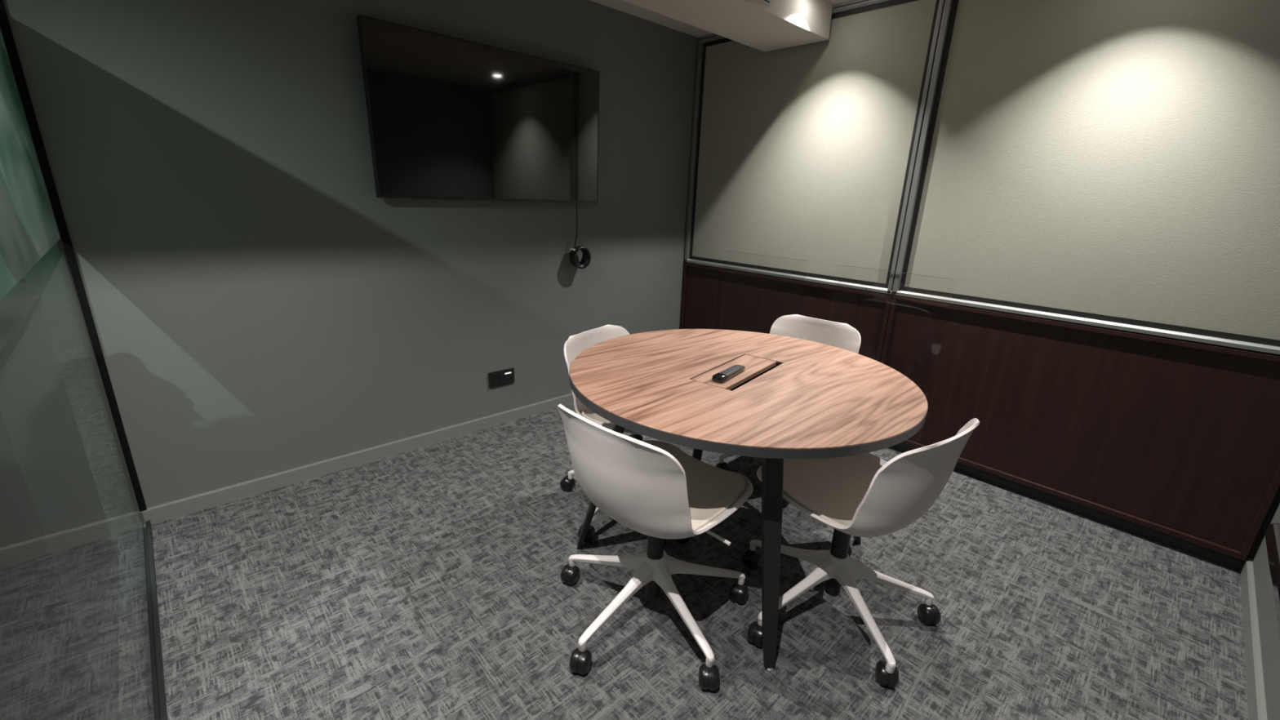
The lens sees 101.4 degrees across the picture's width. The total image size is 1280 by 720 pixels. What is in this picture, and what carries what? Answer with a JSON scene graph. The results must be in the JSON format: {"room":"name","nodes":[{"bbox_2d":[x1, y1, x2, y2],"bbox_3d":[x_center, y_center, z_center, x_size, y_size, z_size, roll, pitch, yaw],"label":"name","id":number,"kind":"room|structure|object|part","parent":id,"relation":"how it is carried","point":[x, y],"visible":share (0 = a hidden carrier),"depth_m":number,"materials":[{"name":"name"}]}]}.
{"room":"meeting room","nodes":[
{"label":"meeting room","id":0,"kind":"room"},
{"bbox_2d":[4,242,72,297],"bbox_3d":[-6.599,-1.926,5.370,2.715,2.600,0.100,-14,24,-41],"label":"wall","id":1,"kind":"structure","parent":0,"point":[47,277],"depth_m":5.74,"materials":[{"name":"grey paint"}]},
{"bbox_2d":[3,0,698,507],"bbox_3d":[-0.779,-0.753,2.840,3.235,2.320,0.100,-14,24,-41],"label":"wall","id":2,"kind":"structure","parent":0,"point":[258,310],"depth_m":2.22,"materials":[{"name":"grey paint"}]},
{"bbox_2d":[0,0,168,719],"bbox_3d":[-0.893,-0.081,0.695,0.040,2.320,3.030,-14,24,-41],"label":"glass partition","id":3,"kind":"structure","parent":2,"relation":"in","point":[33,220],"depth_m":1.54,"materials":[{"name":"clear glass"}]},
{"bbox_2d":[142,393,573,524],"bbox_3d":[-0.835,0.348,3.088,3.085,0.067,0.018,-14,24,-41],"label":"baseboard","id":4,"kind":"structure","parent":2,"relation":"attached to","point":[175,508],"depth_m":2.50,"materials":[{"name":"grey wood"}]},
{"bbox_2d":[356,14,599,203],"bbox_3d":[-0.712,-1.168,2.635,1.235,0.702,0.069,-14,24,-41],"label":"television","id":5,"kind":"object","parent":2,"relation":"attached to","point":[449,117],"visible":1,"depth_m":2.51,"materials":[{"name":"black plastic"}]},
{"bbox_2d":[569,202,591,269],"bbox_3d":[-0.360,-0.737,3.109,0.121,0.386,0.086,-14,24,-41],"label":"coiled cable","id":6,"kind":"object","parent":5,"relation":"hanging from","point":[584,262],"visible":1,"depth_m":3.13,"materials":[{"name":"black plastic"}]},
{"bbox_2d":[488,368,514,387],"bbox_3d":[-0.803,0.103,3.038,0.162,0.090,0.011,-14,24,-41],"label":"wall socket plate","id":7,"kind":"object","parent":2,"relation":"attached to","point":[505,376],"visible":1,"depth_m":3.03,"materials":[{"name":"black plastic"}]},
{"bbox_2d":[490,373,501,386],"bbox_3d":[-0.827,0.111,3.010,0.064,0.068,0.001,-14,24,-41],"label":"socket","id":8,"kind":"object","parent":7,"relation":"attached to","point":[495,378],"depth_m":3.01,"materials":[{"name":"black plastic"}]},
{"bbox_2d":[40,295,1248,719],"bbox_3d":[-2.073,0.409,2.986,5.350,0.080,10.500,-14,24,-41],"label":"floor","id":9,"kind":"structure","parent":0,"point":[424,583],"depth_m":1.78,"materials":[{"name":"carpet"}]},
{"bbox_2d":[560,324,689,543],"bbox_3d":[-0.033,0.288,2.223,0.690,0.760,0.666,13,20,30],"label":"swivel chair","id":10,"kind":"object","parent":9,"relation":"on","point":[577,344],"visible":0.24,"depth_m":2.19,"materials":[{"name":"white plastic"}]},
{"bbox_2d":[557,404,753,690],"bbox_3d":[0.039,0.481,1.620,0.666,0.760,0.656,17,23,40],"label":"swivel chair","id":11,"kind":"object","parent":9,"relation":"on","point":[655,489],"visible":1,"depth_m":1.48,"materials":[{"name":"white plastic"}]},
{"bbox_3d":[0.178,0.507,1.587,0.217,0.026,0.013,15,21,35],"label":"height lever","id":12,"kind":"part","parent":11,"relation":"part of","materials":[{"name":"white metal"}]},
{"bbox_2d":[568,328,928,671],"bbox_3d":[0.341,0.390,1.984,1.204,0.740,1.204,-14,24,-41],"label":"round table","id":13,"kind":"object","parent":9,"relation":"on","point":[793,397],"visible":0.93,"depth_m":1.61,"materials":[{"name":"brown wood"}]},
{"bbox_3d":[-0.121,0.398,1.953,0.226,0.708,0.054,1,18,-4],"label":"leg","id":14,"kind":"part","parent":13,"relation":"part of","materials":[{"name":"black metal"}]},
{"bbox_3d":[0.296,0.265,2.428,0.054,0.708,0.226,0,18,-6],"label":"leg","id":15,"kind":"part","parent":13,"relation":"part of","materials":[{"name":"black metal"}]},
{"bbox_2d":[711,364,745,382],"bbox_3d":[0.309,0.043,1.810,0.045,0.021,0.188,14,21,33],"label":"remote control","id":16,"kind":"object","parent":13,"relation":"on","point":[723,375],"visible":1,"depth_m":1.78,"materials":[{"name":"black plastic"}]},
{"bbox_3d":[0.346,0.042,1.883,0.130,0.016,0.399,15,22,35],"label":"hatch lid","id":17,"kind":"part","parent":13,"relation":"part of","materials":[{"name":"brown wood"}]},
{"bbox_3d":[0.386,0.545,1.550,0.054,0.708,0.226,0,18,-6],"label":"leg","id":18,"kind":"part","parent":13,"relation":"part of","materials":[{"name":"black metal"}]},
{"bbox_3d":[0.801,0.409,2.033,0.226,0.708,0.054,1,18,-5],"label":"leg","id":19,"kind":"part","parent":13,"relation":"part of","materials":[{"name":"black metal"}]},
{"bbox_2d":[715,314,861,506],"bbox_3d":[0.742,0.205,2.583,0.645,0.760,0.653,17,23,39],"label":"swivel chair","id":20,"kind":"object","parent":9,"relation":"on","point":[838,335],"visible":0.16,"depth_m":2.65,"materials":[{"name":"white plastic"}]},
{"bbox_2d":[742,417,979,688],"bbox_3d":[0.634,0.485,1.682,0.661,0.760,0.642,-11,22,-35],"label":"swivel chair","id":21,"kind":"object","parent":9,"relation":"on","point":[865,495],"visible":0.89,"depth_m":1.61,"materials":[{"name":"white plastic"}]},
{"bbox_2d":[590,0,852,37],"bbox_3d":[0.333,-1.514,1.400,3.235,0.080,3.230,-14,24,-41],"label":"ceiling","id":22,"kind":"structure","parent":0,"point":[620,5],"depth_m":3.05,"materials":[{"name":"grey paint"}]},
{"bbox_2d":[622,0,832,51],"bbox_3d":[-0.248,-1.572,1.915,3.085,0.164,0.407,-14,24,-41],"label":"ceiling","id":23,"kind":"structure","parent":0,"point":[783,24],"depth_m":2.60,"materials":[{"name":"grey paint"}]},
{"bbox_2d":[757,0,770,5],"bbox_3d":[0.216,-1.601,2.064,1.060,0.112,0.006,-14,24,-41],"label":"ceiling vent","id":24,"kind":"object","parent":23,"relation":"in","point":[766,2],"visible":1,"depth_m":2.41,"materials":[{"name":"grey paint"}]},
{"bbox_2d":[685,262,1279,559],"bbox_3d":[1.428,-0.650,2.788,0.116,2.320,3.030,-14,24,-41],"label":"wall","id":25,"kind":"structure","parent":0,"point":[1277,498],"depth_m":2.01,"materials":[{"name":"black"}]},
{"bbox_2d":[684,42,702,262],"bbox_3d":[0.371,-1.396,3.640,0.030,1.418,0.026,-14,24,-41],"label":"trim","id":26,"kind":"structure","parent":25,"relation":"attached to","point":[700,51],"depth_m":3.61,"materials":[{"name":"metal"}]},
{"bbox_2d":[680,262,893,362],"bbox_3d":[0.834,-0.153,3.465,0.030,0.800,1.510,-14,24,-41],"label":"wood wall panel","id":27,"kind":"object","parent":25,"relation":"attached to","point":[713,297],"visible":0.45,"depth_m":3.40,"materials":[{"name":"brown wood"}]},
{"bbox_3d":[0.848,-0.524,3.348,0.030,0.021,1.510,-14,24,-41],"label":"rail","id":28,"kind":"part","parent":27,"relation":"part of","materials":[{"name":"brown wood"}]},
{"bbox_2d":[684,258,892,293],"bbox_3d":[0.848,-0.552,3.341,0.030,0.024,1.502,-14,24,-41],"label":"trim","id":29,"kind":"structure","parent":25,"relation":"attached to","point":[850,285],"depth_m":3.21,"materials":[{"name":"metal"}]},
{"bbox_2d":[697,0,893,43],"bbox_3d":[1.412,-1.726,2.396,0.030,0.036,3.000,-14,24,-41],"label":"trim","id":30,"kind":"structure","parent":25,"relation":"attached to","point":[854,4],"depth_m":2.73,"materials":[{"name":"metal"}]},
{"bbox_2d":[688,0,939,288],"bbox_3d":[0.886,-1.229,3.135,0.011,1.394,1.452,-14,24,-41],"label":"window blind","id":31,"kind":"object","parent":25,"relation":"attached to","point":[804,152],"visible":0.88,"depth_m":3.02,"materials":[{"name":"fabric"}]},
{"bbox_2d":[887,0,945,293],"bbox_3d":[1.377,-1.036,2.622,0.030,1.418,0.019,-14,24,-41],"label":"trim","id":32,"kind":"structure","parent":25,"relation":"attached to","point":[941,5],"depth_m":2.59,"materials":[{"name":"metal"}]},
{"bbox_2d":[892,0,953,293],"bbox_3d":[1.397,-1.029,2.603,0.030,1.418,0.025,-14,24,-41],"label":"trim","id":33,"kind":"structure","parent":25,"relation":"attached to","point":[948,6],"depth_m":2.58,"materials":[{"name":"metal"}]},
{"bbox_2d":[889,442,1244,571],"bbox_3d":[1.342,0.438,3.087,0.006,0.060,3.027,-14,24,-41],"label":"baseboard","id":34,"kind":"structure","parent":25,"relation":"attached to","point":[1227,561],"depth_m":2.34,"materials":[{"name":"black wood"}]},
{"bbox_2d":[880,295,1279,560],"bbox_3d":[1.859,0.214,2.429,0.030,0.800,1.488,-14,24,-41],"label":"wood wall panel","id":35,"kind":"object","parent":25,"relation":"attached to","point":[1178,438],"visible":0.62,"depth_m":2.26,"materials":[{"name":"brown wood"}]},
{"bbox_3d":[1.844,0.582,2.545,0.030,0.028,1.488,-14,24,-41],"label":"rail","id":36,"kind":"part","parent":35,"relation":"part of","materials":[{"name":"brown wood"}]},
{"bbox_3d":[1.873,-0.157,2.312,0.030,0.021,1.488,-14,24,-41],"label":"rail","id":37,"kind":"part","parent":35,"relation":"part of","materials":[{"name":"brown wood"}]},
{"bbox_2d":[891,289,1279,354],"bbox_3d":[1.872,-0.185,2.305,0.030,0.024,1.495,-14,24,-41],"label":"trim","id":38,"kind":"structure","parent":25,"relation":"attached to","point":[1177,335],"depth_m":2.20,"materials":[{"name":"metal"}]},
{"bbox_2d":[898,0,1279,346],"bbox_3d":[1.917,-0.860,2.092,0.011,1.394,1.470,-14,24,-41],"label":"window blind","id":39,"kind":"object","parent":25,"relation":"attached to","point":[1115,161],"visible":1,"depth_m":2.12,"materials":[{"name":"fabric"}]},
{"bbox_2d":[1252,500,1279,719],"bbox_3d":[1.355,0.011,0.681,3.235,2.320,0.100,-14,24,-41],"label":"wall","id":40,"kind":"structure","parent":0,"point":[1267,619],"depth_m":1.61,"materials":[{"name":"grey paint"}]},
{"bbox_2d":[1240,558,1266,719],"bbox_3d":[1.230,1.082,1.020,3.113,0.067,0.015,-14,24,-41],"label":"baseboard","id":41,"kind":"structure","parent":40,"relation":"attached to","point":[1256,704],"depth_m":1.64,"materials":[{"name":"grey wood"}]},
{"bbox_2d":[1265,523,1279,640],"bbox_3d":[1.129,0.489,0.831,0.720,0.142,0.180,-14,24,-41],"label":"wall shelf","id":42,"kind":"object","parent":40,"relation":"attached to","point":[1272,534],"visible":1,"depth_m":1.00,"materials":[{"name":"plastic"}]}
]}

